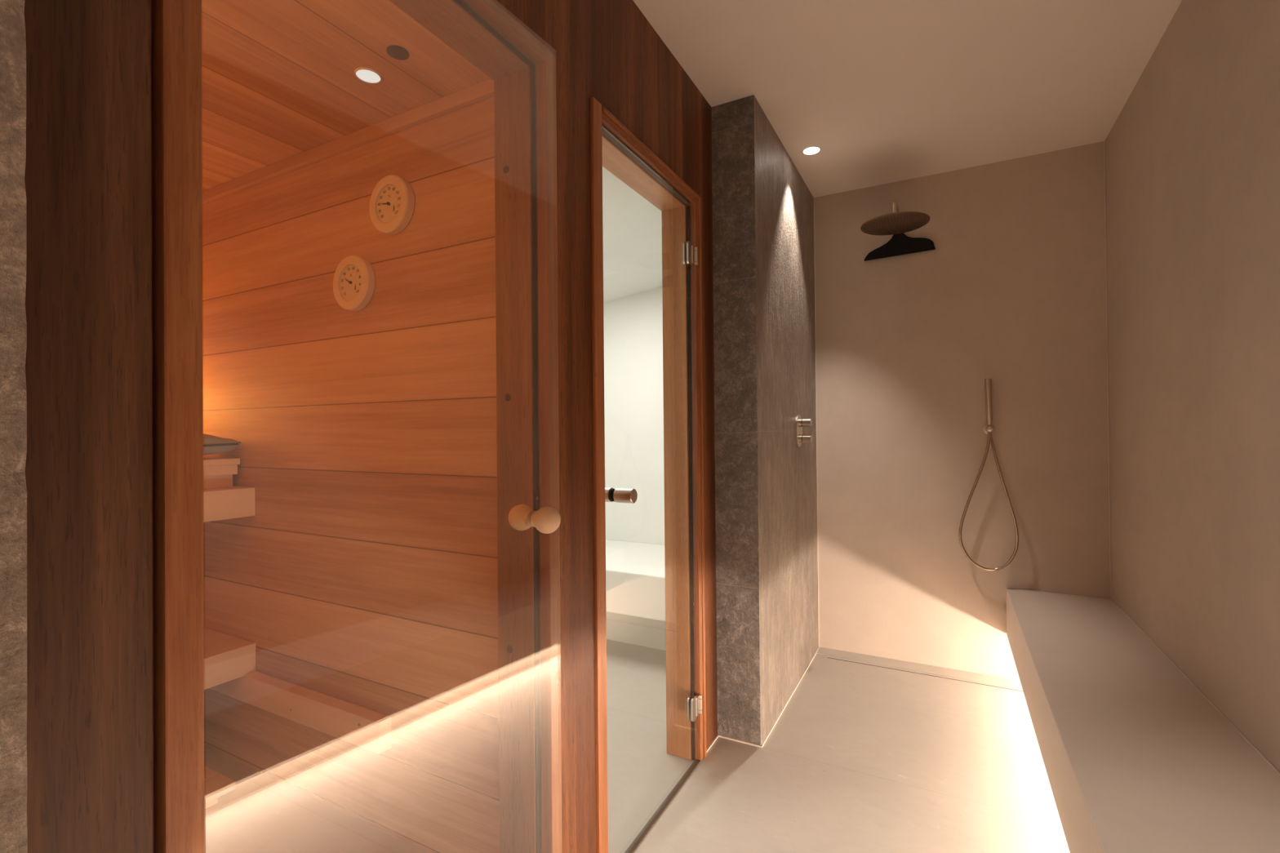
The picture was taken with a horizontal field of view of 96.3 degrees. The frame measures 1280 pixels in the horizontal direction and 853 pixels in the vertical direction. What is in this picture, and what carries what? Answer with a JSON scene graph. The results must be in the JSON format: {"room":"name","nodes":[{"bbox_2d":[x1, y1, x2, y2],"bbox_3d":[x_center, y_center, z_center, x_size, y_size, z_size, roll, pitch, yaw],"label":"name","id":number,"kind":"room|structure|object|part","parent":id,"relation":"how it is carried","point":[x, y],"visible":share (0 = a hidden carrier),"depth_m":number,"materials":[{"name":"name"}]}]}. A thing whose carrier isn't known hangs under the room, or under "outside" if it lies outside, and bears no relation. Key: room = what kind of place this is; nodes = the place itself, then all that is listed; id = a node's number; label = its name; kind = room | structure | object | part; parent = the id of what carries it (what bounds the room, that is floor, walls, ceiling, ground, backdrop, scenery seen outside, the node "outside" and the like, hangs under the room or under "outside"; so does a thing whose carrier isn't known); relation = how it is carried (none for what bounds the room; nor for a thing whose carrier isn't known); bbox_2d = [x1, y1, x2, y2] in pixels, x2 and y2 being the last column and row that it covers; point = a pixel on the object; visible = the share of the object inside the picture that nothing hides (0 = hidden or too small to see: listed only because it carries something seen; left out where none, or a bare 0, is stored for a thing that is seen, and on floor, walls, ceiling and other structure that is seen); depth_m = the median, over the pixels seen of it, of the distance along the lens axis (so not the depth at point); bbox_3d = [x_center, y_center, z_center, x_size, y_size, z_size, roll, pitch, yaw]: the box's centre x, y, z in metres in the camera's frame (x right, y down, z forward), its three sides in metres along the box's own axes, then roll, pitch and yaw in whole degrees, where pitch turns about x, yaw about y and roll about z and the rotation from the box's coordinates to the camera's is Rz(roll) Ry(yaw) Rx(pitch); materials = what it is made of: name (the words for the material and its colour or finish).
{"room":"spa shower room","nodes":[
{"label":"spa shower room","id":0,"kind":"room"},
{"bbox_2d":[0,0,27,852],"bbox_3d":[-0.872,-0.029,-0.173,0.170,2.350,1.451,-1,0,28],"label":"wall","id":1,"kind":"structure","parent":0,"point":[13,233],"depth_m":0.42,"materials":[{"name":"stone"}]},
{"bbox_2d":[24,0,154,852],"bbox_3d":[-0.634,-0.027,0.548,0.097,2.350,0.269,-1,0,28],"label":"wall panel","id":2,"kind":"object","parent":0,"point":[89,471],"visible":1,"depth_m":0.58,"materials":[{"name":"brown wood"}]},
{"bbox_2d":[201,0,489,191],"bbox_3d":[-1.589,-0.885,0.937,1.934,0.050,2.050,-1,0,28],"label":"ceiling","id":3,"kind":"structure","parent":0,"point":[279,80],"depth_m":1.41,"materials":[{"name":"brown wood"}]},
{"bbox_2d":[354,66,382,83],"bbox_3d":[-0.669,-0.864,1.412,0.061,0.004,0.061,-1,0,28],"label":"recessed light","id":4,"kind":"object","parent":3,"relation":"in","point":[368,75],"visible":1,"depth_m":1.41,"materials":[{"name":"white"}]},
{"bbox_2d":[386,44,408,60],"bbox_3d":[-0.560,-0.865,1.328,0.049,0.003,0.049,-1,0,28],"label":"plug","id":5,"kind":"object","parent":3,"relation":"attached to","point":[397,52],"visible":1,"depth_m":1.32,"materials":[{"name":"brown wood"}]},
{"bbox_2d":[202,0,499,852],"bbox_3d":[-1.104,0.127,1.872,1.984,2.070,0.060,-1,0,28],"label":"wall","id":6,"kind":"structure","parent":0,"point":[364,572],"depth_m":1.67,"materials":[{"name":"brown wood"}]},
{"bbox_2d":[203,486,255,522],"bbox_3d":[-2.079,0.256,1.208,0.674,0.096,2.029,-1,0,28],"label":"bench","id":7,"kind":"object","parent":6,"relation":"attached to","point":[233,502],"visible":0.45,"depth_m":1.87,"materials":[{"name":"brown wood"}]},
{"bbox_2d":[203,457,239,488],"bbox_3d":[-1.626,0.158,1.678,0.186,0.098,0.746,-1,0,28],"label":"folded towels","id":8,"kind":"object","parent":7,"relation":"on","point":[218,473],"visible":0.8,"depth_m":1.92,"materials":[{"name":"brown wood"}]},
{"bbox_3d":[-1.614,0.185,1.690,0.115,0.044,0.698,-1,0,28],"label":"board","id":9,"kind":"part","parent":8,"relation":"part of","materials":[{"name":"brown wood"}]},
{"bbox_2d":[203,433,240,455],"bbox_3d":[-1.631,0.064,1.822,0.376,0.083,0.494,-1,0,28],"label":"cushion","id":10,"kind":"object","parent":8,"relation":"on","point":[212,444],"visible":0.11,"depth_m":1.90,"materials":[{"name":"grey fabric"}]},
{"bbox_2d":[204,627,255,689],"bbox_3d":[-2.074,0.782,1.204,0.674,0.098,2.029,-1,0,28],"label":"bench","id":11,"kind":"object","parent":6,"relation":"attached to","point":[227,658],"visible":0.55,"depth_m":1.89,"materials":[{"name":"brown wood"}]},
{"bbox_2d":[208,671,391,754],"bbox_3d":[-1.328,0.872,1.932,1.396,0.088,0.042,-1,0,28],"label":"sauna bench","id":12,"kind":"object","parent":6,"relation":"attached to","point":[365,728],"visible":0.83,"depth_m":1.73,"materials":[{"name":"wood"}]},
{"bbox_2d":[202,78,493,204],"bbox_3d":[-1.121,-0.840,1.839,1.906,0.036,0.018,-1,0,28],"label":"trim","id":13,"kind":"structure","parent":6,"relation":"attached to","point":[484,90],"depth_m":1.66,"materials":[{"name":"brown wood"}]},
{"bbox_2d":[333,254,375,311],"bbox_3d":[-0.839,-0.420,1.681,0.159,0.159,0.030,-1,0,28],"label":"sauna hygrometer","id":14,"kind":"object","parent":6,"relation":"attached to","point":[354,278],"visible":1,"depth_m":1.67,"materials":[{"name":"brown wood"}]},
{"bbox_2d":[368,174,414,235],"bbox_3d":[-0.695,-0.620,1.604,0.159,0.159,0.030,-1,0,28],"label":"thermometer","id":15,"kind":"object","parent":6,"relation":"attached to","point":[392,202],"visible":1,"depth_m":1.59,"materials":[{"name":"brown wood"}]},
{"bbox_2d":[508,504,560,533],"bbox_3d":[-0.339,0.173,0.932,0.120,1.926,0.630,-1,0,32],"label":"door knob","id":16,"kind":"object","parent":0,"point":[546,520],"depth_m":1.12,"materials":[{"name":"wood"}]},
{"bbox_3d":[-0.237,0.183,1.154,0.056,0.052,0.052,-1,0,32],"label":"knob","id":17,"kind":"part","parent":16,"relation":"part of","materials":[{"name":"brown wood"}]},
{"bbox_3d":[-0.182,0.182,1.120,0.056,0.052,0.052,-1,0,32],"label":"knob","id":18,"kind":"part","parent":16,"relation":"part of","materials":[{"name":"brown wood"}]},
{"bbox_2d":[495,0,717,852],"bbox_3d":[-0.170,-0.025,1.412,0.100,2.350,1.712,-1,0,28],"label":"wall","id":19,"kind":"structure","parent":0,"point":[608,51],"depth_m":1.38,"materials":[{"name":"brown wood"}]},
{"bbox_2d":[151,0,562,852],"bbox_3d":[-0.409,0.164,0.981,0.136,1.972,0.727,-1,0,28],"label":"door frame","id":20,"kind":"structure","parent":19,"relation":"attached to","point":[483,33],"depth_m":1.23,"materials":[{"name":"brown wood"}]},
{"bbox_3d":[-0.525,0.162,0.653,0.030,1.972,0.038,-1,0,28],"label":"casing post","id":21,"kind":"part","parent":20,"relation":"part of","materials":[{"name":"brown wood"}]},
{"bbox_3d":[-0.265,0.170,1.287,0.102,1.961,0.051,-1,0,28],"label":"jamb post","id":22,"kind":"part","parent":20,"relation":"part of","materials":[{"name":"brown wood"}]},
{"bbox_3d":[-0.200,0.164,1.261,0.030,1.972,0.036,-1,0,28],"label":"casing post","id":23,"kind":"part","parent":20,"relation":"part of","materials":[{"name":"brown wood"}]},
{"bbox_2d":[590,96,706,852],"bbox_3d":[0.006,0.170,1.742,0.131,1.962,0.705,-1,0,28],"label":"door frame","id":24,"kind":"structure","parent":19,"relation":"attached to","point":[615,148],"depth_m":1.98,"materials":[{"name":"brown wood"}]},
{"bbox_3d":[-0.110,0.169,1.429,0.030,1.962,0.042,-1,0,28],"label":"casing post","id":25,"kind":"part","parent":24,"relation":"part of","materials":[{"name":"brown wood"}]},
{"bbox_3d":[0.140,0.179,2.034,0.092,1.945,0.065,-1,0,28],"label":"jamb post","id":26,"kind":"part","parent":24,"relation":"part of","materials":[{"name":"brown wood"}]},
{"bbox_3d":[0.200,0.170,2.008,0.030,1.962,0.054,-1,0,28],"label":"casing post","id":27,"kind":"part","parent":24,"relation":"part of","materials":[{"name":"brown wood"}]},
{"bbox_2d":[604,209,702,721],"bbox_3d":[0.048,0.188,1.717,0.120,1.909,0.607,-1,0,28],"label":"door","id":28,"kind":"structure","parent":19,"relation":"in","point":[690,252],"depth_m":1.93,"materials":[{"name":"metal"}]},
{"bbox_3d":[-0.068,0.179,1.501,0.120,0.037,0.037,-1,0,28],"label":"knob","id":29,"kind":"part","parent":28,"relation":"part of","materials":[{"name":"wood"}]},
{"bbox_2d":[706,197,819,751],"bbox_3d":[0.572,-0.024,2.512,0.170,2.350,1.184,-1,0,28],"label":"trim","id":30,"kind":"structure","parent":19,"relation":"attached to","point":[815,654],"depth_m":2.98,"materials":[{"name":"beige"}]},
{"bbox_2d":[602,166,662,303],"bbox_3d":[-0.508,-0.914,2.687,1.690,0.448,1.896,-1,0,28],"label":"ceiling","id":31,"kind":"structure","parent":0,"point":[632,225],"depth_m":2.69,"materials":[{"name":"white paint"}]},
{"bbox_2d":[204,639,1069,852],"bbox_3d":[-0.489,1.203,1.336,3.750,0.100,4.700,-1,0,28],"label":"floor","id":32,"kind":"structure","parent":0,"point":[860,757],"depth_m":1.85,"materials":[{"name":"stone"}]},
{"bbox_2d":[204,765,235,809],"bbox_3d":[-1.798,1.142,1.551,0.694,0.048,0.942,-1,0,28],"label":"duckboard","id":33,"kind":"object","parent":32,"relation":"on","point":[216,785],"visible":0.18,"depth_m":1.78,"materials":[{"name":"brown wood"}]},
{"bbox_2d":[605,539,665,650],"bbox_3d":[-0.211,0.935,3.219,1.667,0.457,0.670,-1,0,28],"label":"bench","id":34,"kind":"object","parent":32,"relation":"on","point":[635,572],"visible":0.06,"depth_m":2.89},
{"bbox_2d":[826,655,1023,692],"bbox_3d":[1.306,1.145,2.669,0.840,0.002,0.031,-1,0,28],"label":"linear drain","id":35,"kind":"object","parent":32,"relation":"on","point":[828,656],"visible":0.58,"depth_m":2.65,"materials":[{"name":"metal"}]},
{"bbox_2d":[1005,587,1279,852],"bbox_3d":[0.798,0.928,0.589,0.376,0.415,4.355,-1,0,28],"label":"bench","id":36,"kind":"object","parent":32,"relation":"on","point":[1136,759],"visible":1,"depth_m":1.33,"materials":[{"name":"concrete"}]},
{"bbox_2d":[711,94,818,745],"bbox_3d":[0.562,-0.023,2.590,0.248,2.350,1.055,-1,0,28],"label":"wall column","id":37,"kind":"structure","parent":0,"point":[763,263],"depth_m":2.14,"materials":[{"name":"stone"}]},
{"bbox_2d":[795,414,812,447],"bbox_3d":[0.753,0.019,2.622,0.058,0.150,0.115,-1,0,28],"label":"shower mixer","id":38,"kind":"object","parent":37,"relation":"attached to","point":[800,423],"visible":1,"depth_m":2.61,"materials":[{"name":"metal"}]},
{"bbox_3d":[0.730,0.020,2.634,0.005,0.150,0.115,-1,0,28],"label":"plate","id":39,"kind":"part","parent":38,"relation":"part of","materials":[{"name":"metal"}]},
{"bbox_3d":[0.756,0.056,2.620,0.053,0.038,0.038,-1,0,28],"label":"knob","id":40,"kind":"part","parent":38,"relation":"part of","materials":[{"name":"metal"}]},
{"bbox_3d":[0.755,-0.018,2.621,0.053,0.038,0.038,-1,0,28],"label":"knob","id":41,"kind":"part","parent":38,"relation":"part of","materials":[{"name":"metal"}]},
{"bbox_2d":[603,141,1111,679],"bbox_3d":[0.703,-0.045,3.170,3.350,2.500,0.100,-1,0,28],"label":"wall","id":42,"kind":"structure","parent":0,"point":[1011,291],"depth_m":2.71,"materials":[{"name":"beige paint"}]},
{"bbox_2d":[860,200,930,235],"bbox_3d":[1.169,-0.966,2.623,0.284,0.136,0.428,-1,0,28],"label":"shower","id":43,"kind":"object","parent":42,"relation":"attached to","point":[896,222],"visible":1,"depth_m":2.55,"materials":[{"name":"brown metal"}]},
{"bbox_3d":[1.135,-0.910,2.559,0.284,0.022,0.284,-1,0,28],"label":"spray plate","id":44,"kind":"part","parent":43,"relation":"part of","materials":[{"name":"brown metal"}]},
{"bbox_3d":[1.199,-0.965,2.679,0.019,0.100,0.290,-1,0,28],"label":"shower arm","id":45,"kind":"part","parent":43,"relation":"part of","materials":[{"name":"metal"}]},
{"bbox_2d":[863,232,935,261],"bbox_3d":[1.262,-0.898,2.797,0.318,0.139,0.034,-1,0,28],"label":"squeegee","id":46,"kind":"object","parent":42,"relation":"attached to","point":[900,244],"visible":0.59,"depth_m":2.78,"materials":[{"name":"black rubber"}]},
{"bbox_3d":[1.259,-0.838,2.791,0.318,0.017,0.004,-1,0,28],"label":"blade","id":47,"kind":"part","parent":46,"relation":"part of","materials":[{"name":"black rubber"}]},
{"bbox_2d":[816,647,1022,688],"bbox_3d":[1.366,1.144,2.705,1.023,0.004,0.088,-1,0,28],"label":"trim","id":48,"kind":"structure","parent":42,"relation":"attached to","point":[822,651],"depth_m":2.71,"materials":[{"name":"stone"}]},
{"bbox_2d":[958,378,1018,571],"bbox_3d":[1.577,0.218,2.607,0.234,0.867,0.066,-1,0,28],"label":"shower","id":49,"kind":"object","parent":42,"relation":"attached to","point":[988,428],"visible":1,"depth_m":2.59,"materials":[{"name":"metal"}]},
{"bbox_2d":[633,0,1182,197],"bbox_3d":[0.321,-1.258,0.895,1.650,0.100,4.476,-1,0,28],"label":"ceiling","id":50,"kind":"structure","parent":0,"point":[887,91],"depth_m":1.94,"materials":[{"name":"paint"}]},
{"bbox_2d":[803,146,820,154],"bbox_3d":[0.745,-1.199,2.491,0.072,0.004,0.072,-1,0,28],"label":"recessed light","id":51,"kind":"object","parent":50,"relation":"in","point":[811,149],"visible":1,"depth_m":2.49,"materials":[{"name":"white"}]},
{"bbox_2d":[1104,0,1279,772],"bbox_3d":[0.995,-0.067,0.475,0.100,2.500,4.376,-1,0,28],"label":"wall","id":52,"kind":"structure","parent":0,"point":[1192,153],"depth_m":1.53,"materials":[{"name":"beige paint"}]},
{"bbox_2d":[1103,141,1279,775],"bbox_3d":[0.954,-0.247,0.514,0.003,1.939,4.345,-1,0,28],"label":"trim","id":53,"kind":"structure","parent":52,"relation":"attached to","point":[1144,633],"depth_m":2.42,"materials":[{"name":"beige"}]}
]}

